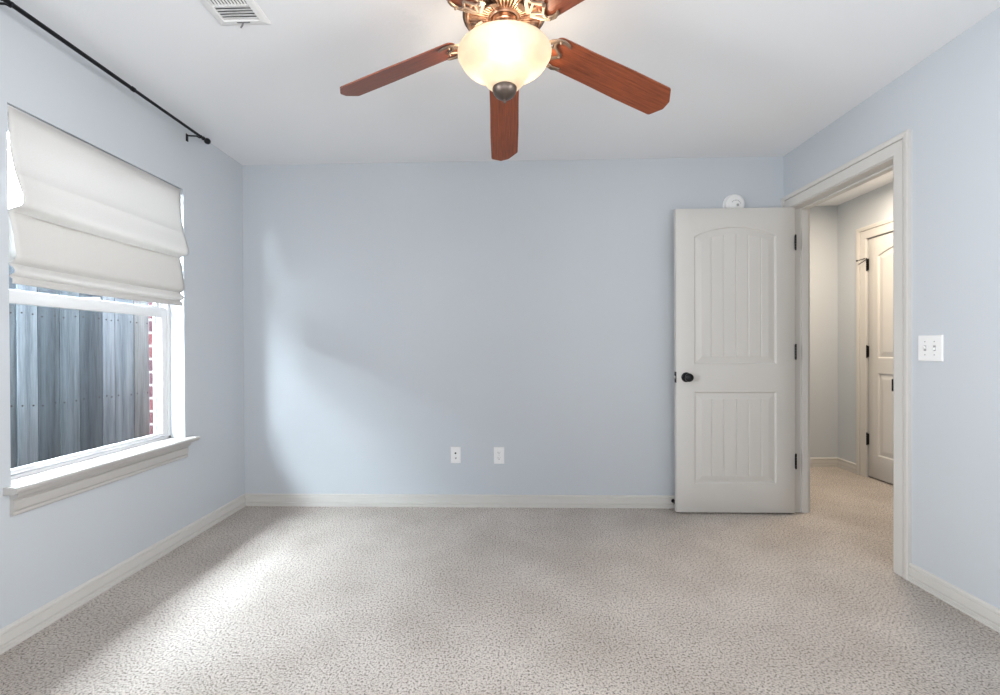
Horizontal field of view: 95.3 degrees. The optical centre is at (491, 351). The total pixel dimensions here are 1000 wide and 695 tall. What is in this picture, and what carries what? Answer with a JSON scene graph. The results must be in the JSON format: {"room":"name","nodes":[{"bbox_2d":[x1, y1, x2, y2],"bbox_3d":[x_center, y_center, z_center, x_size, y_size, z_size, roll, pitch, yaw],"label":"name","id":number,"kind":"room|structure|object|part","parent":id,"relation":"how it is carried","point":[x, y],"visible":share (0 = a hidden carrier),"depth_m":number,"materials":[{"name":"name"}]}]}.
{"room":"empty bedroom","nodes":[
{"label":"empty bedroom","id":0,"kind":"room"},
{"bbox_2d":[0,1,244,628],"bbox_3d":[-1.932,-0.100,0.925,0.166,2.440,4.700,0,0,2],"label":"wall","id":1,"kind":"structure","parent":0,"point":[48,551],"depth_m":2.33,"materials":[{"name":"paint"}]},
{"bbox_2d":[3,117,199,516],"bbox_3d":[-1.869,-0.159,2.210,0.220,1.566,1.023,0,0,2],"label":"window","id":2,"kind":"structure","parent":1,"relation":"in","point":[33,486],"depth_m":2.18,"materials":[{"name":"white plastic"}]},
{"bbox_3d":[-1.956,-0.568,2.197,0.022,0.715,0.905,0,0,2],"label":"sash","id":3,"kind":"part","parent":2,"relation":"part of","materials":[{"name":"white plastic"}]},
{"bbox_3d":[-1.919,0.121,2.200,0.030,0.738,0.905,0,0,2],"label":"sash","id":4,"kind":"part","parent":2,"relation":"part of","materials":[{"name":"white plastic"}]},
{"bbox_2d":[7,104,188,305],"bbox_3d":[-1.813,-0.597,2.191,0.096,0.682,0.922,0,0,2],"label":"roman shade","id":5,"kind":"object","parent":2,"relation":"attached to","point":[88,220],"visible":1,"depth_m":2.04,"materials":[{"name":"fabric"}]},
{"bbox_3d":[-1.827,0.522,2.212,0.142,0.028,1.023,0,0,2],"label":"sill","id":6,"kind":"part","parent":2,"relation":"part of","materials":[{"name":"paint"}]},
{"bbox_2d":[0,0,210,144],"bbox_3d":[-1.770,-1.262,2.177,0.098,0.048,1.203,0,0,2],"label":"curtain rod","id":7,"kind":"object","parent":1,"relation":"attached to","point":[8,3],"visible":1,"depth_m":1.99,"materials":[{"name":"black metal"}]},
{"bbox_2d":[0,494,245,654],"bbox_3d":[-1.835,1.076,0.928,0.016,0.086,4.700,0,0,2],"label":"baseboard","id":8,"kind":"structure","parent":1,"relation":"attached to","point":[16,632],"depth_m":2.11,"materials":[{"name":"paint"}]},
{"bbox_2d":[149,302,153,434],"bbox_3d":[-1.966,-0.061,3.277,0.036,2.740,14.000,0,0,2],"label":"wall","id":9,"kind":"structure","parent":0,"point":[150,303],"depth_m":2.66,"materials":[{"name":"red brick"}]},
{"bbox_2d":[0,467,999,694],"bbox_3d":[0.729,1.165,1.422,5.454,0.120,6.132,0,0,2],"label":"floor","id":10,"kind":"structure","parent":0,"point":[265,600],"depth_m":1.93,"materials":[{"name":"carpet"}]},
{"bbox_2d":[10,0,999,205],"bbox_3d":[0.717,-1.410,1.410,5.454,0.150,6.132,0,0,2],"label":"ceiling","id":11,"kind":"structure","parent":0,"point":[745,78],"depth_m":2.17,"materials":[{"name":"paint"}]},
{"bbox_2d":[199,0,270,27],"bbox_3d":[-1.003,-1.313,1.693,0.208,0.030,0.320,0,0,2],"label":"ceiling vent","id":12,"kind":"object","parent":11,"relation":"in","point":[226,12],"visible":1,"depth_m":1.78,"materials":[{"name":"white plastic"}]},
{"bbox_2d":[340,0,670,160],"bbox_3d":[0.040,-1.112,1.694,1.325,0.441,1.259,0,0,2],"label":"ceiling fan","id":13,"kind":"object","parent":11,"relation":"hanging from","point":[504,49],"visible":1,"depth_m":1.66,"materials":[{"name":"brown wood"}]},
{"bbox_3d":[-0.371,-1.095,1.789,0.520,0.005,0.136,-9,14,19],"label":"blade","id":14,"kind":"part","parent":13,"relation":"part of","materials":[{"name":"brown wood"}]},
{"bbox_3d":[-0.225,-1.104,1.291,0.136,0.005,0.520,20,19,34],"label":"blade","id":15,"kind":"part","parent":13,"relation":"part of","materials":[{"name":"brown wood"}]},
{"bbox_3d":[0.056,-1.044,2.071,0.136,0.005,0.520,-16,-15,-3],"label":"blade","id":16,"kind":"part","parent":13,"relation":"part of","materials":[{"name":"brown wood"}]},
{"bbox_3d":[0.045,-1.010,1.642,0.337,0.135,0.337,0,0,2],"label":"lamp shade","id":17,"kind":"part","parent":13,"relation":"part of","materials":[{"name":"white glass"}]},
{"bbox_3d":[0.292,-1.078,1.281,0.136,0.005,0.520,19,0,-36],"label":"blade","id":18,"kind":"part","parent":13,"relation":"part of","materials":[{"name":"brown wood"}]},
{"bbox_3d":[0.459,-1.054,1.764,0.520,0.005,0.136,15,-20,-16],"label":"blade","id":19,"kind":"part","parent":13,"relation":"part of","materials":[{"name":"brown wood"}]},
{"bbox_2d":[242,156,783,494],"bbox_3d":[0.100,-0.120,3.279,4.095,2.440,0.120,0,0,2],"label":"wall","id":20,"kind":"structure","parent":0,"point":[397,316],"depth_m":3.23,"materials":[{"name":"paint"}]},
{"bbox_2d":[451,447,460,462],"bbox_3d":[-0.258,0.735,3.225,0.072,0.116,0.016,0,0,2],"label":"cable jack plate","id":21,"kind":"object","parent":20,"relation":"attached to","point":[455,451],"visible":1,"depth_m":3.23,"materials":[{"name":"white plastic"}]},
{"bbox_2d":[245,493,674,507],"bbox_3d":[0.126,1.057,3.215,3.809,0.086,0.016,0,0,2],"label":"baseboard","id":22,"kind":"structure","parent":20,"relation":"attached to","point":[307,500],"depth_m":3.22,"materials":[{"name":"paint"}]},
{"bbox_2d":[494,447,503,463],"bbox_3d":[0.049,0.736,3.219,0.074,0.118,0.009,0,0,2],"label":"duplex outlet","id":23,"kind":"object","parent":20,"relation":"attached to","point":[498,451],"visible":1,"depth_m":3.22,"materials":[{"name":"white plastic"}]},
{"bbox_2d":[723,194,744,207],"bbox_3d":[1.673,-1.015,3.147,0.144,0.144,0.046,0,0,2],"label":"smoke detector","id":24,"kind":"object","parent":20,"relation":"attached to","point":[734,200],"visible":0.8,"depth_m":3.13,"materials":[{"name":"white plastic"}]},
{"bbox_2d":[810,206,837,456],"bbox_3d":[2.731,-0.135,3.830,1.375,2.440,1.132,0,0,2],"label":"wall","id":25,"kind":"structure","parent":0,"point":[823,219],"depth_m":4.27,"materials":[{"name":"paint"}]},
{"bbox_2d":[810,457,837,466],"bbox_3d":[2.709,1.040,4.274,1.055,0.086,0.016,0,0,2],"label":"baseboard","id":26,"kind":"structure","parent":25,"relation":"attached to","point":[814,461],"depth_m":4.26,"materials":[{"name":"paint"}]},
{"bbox_2d":[838,182,892,476],"bbox_3d":[3.249,-0.126,1.345,0.200,2.440,5.832,0,0,2],"label":"wall","id":27,"kind":"structure","parent":0,"point":[874,206],"depth_m":4.11,"materials":[{"name":"paint"}]},
{"bbox_2d":[837,458,855,473],"bbox_3d":[3.225,1.038,4.148,0.016,0.086,0.240,0,0,2],"label":"baseboard","id":28,"kind":"structure","parent":27,"relation":"attached to","point":[843,464],"depth_m":4.14,"materials":[{"name":"paint"}]},
{"bbox_2d":[856,232,892,483],"bbox_3d":[3.200,0.057,3.550,0.102,2.030,0.848,0,0,2],"label":"door","id":29,"kind":"structure","parent":27,"relation":"in","point":[879,262],"depth_m":3.79,"materials":[{"name":"paint"}]},
{"bbox_3d":[3.233,0.057,3.517,0.035,2.030,0.785,0,0,2],"label":"panel","id":30,"kind":"part","parent":29,"relation":"part of","materials":[{"name":"paint"}]},
{"bbox_2d":[856,217,892,476],"bbox_3d":[3.201,0.008,3.515,0.019,2.152,1.009,0,0,2],"label":"door frame","id":31,"kind":"structure","parent":27,"relation":"attached to","point":[885,226],"depth_m":3.96,"materials":[{"name":"paint"}]},
{"bbox_2d":[784,7,999,608],"bbox_3d":[2.018,-0.118,0.813,0.120,2.440,4.700,0,0,2],"label":"wall","id":32,"kind":"structure","parent":0,"point":[949,101],"depth_m":1.98,"materials":[{"name":"paint"}]},
{"bbox_2d":[781,129,911,580],"bbox_3d":[2.071,0.018,2.672,0.158,2.150,1.006,0,0,2],"label":"door frame","id":33,"kind":"structure","parent":32,"relation":"attached to","point":[898,147],"depth_m":2.26,"materials":[{"name":"paint"}]},
{"bbox_2d":[674,207,796,512],"bbox_3d":[1.624,0.062,3.092,0.797,2.038,0.169,0,0,-3],"label":"door","id":34,"kind":"structure","parent":33,"relation":"attached to","point":[735,354],"depth_m":3.05,"materials":[{"name":"paint"}]},
{"bbox_3d":[1.301,0.174,3.025,0.066,0.066,0.067,0,0,2],"label":"knob","id":35,"kind":"part","parent":34,"relation":"part of","materials":[{"name":"black metal"}]},
{"bbox_2d":[918,335,942,361],"bbox_3d":[1.986,-0.013,2.072,0.016,0.118,0.118,0,0,2],"label":"light switch","id":36,"kind":"object","parent":32,"relation":"attached to","point":[930,347],"visible":1,"depth_m":2.07,"materials":[{"name":"white plastic"}]},
{"bbox_2d":[908,563,999,632],"bbox_3d":[1.942,1.062,0.324,0.016,0.086,3.706,0,0,2],"label":"baseboard","id":37,"kind":"structure","parent":32,"relation":"attached to","point":[969,604],"depth_m":1.95,"materials":[{"name":"paint"}]},
{"label":"outside","id":38,"kind":"structure","parent":0,"visible":0},
{"bbox_3d":[-4.966,1.373,3.369,5.870,0.200,12.000,0,0,2],"label":"ground","id":39,"kind":"structure","parent":38,"visible":0},
{"bbox_2d":[9,265,149,468],"bbox_3d":[-2.972,0.252,3.740,0.164,2.020,8.098,0,0,2],"label":"wooden fence","id":40,"kind":"object","parent":39,"relation":"on","point":[79,379],"visible":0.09,"depth_m":3.16,"materials":[{"name":"grey wood"}]}
]}

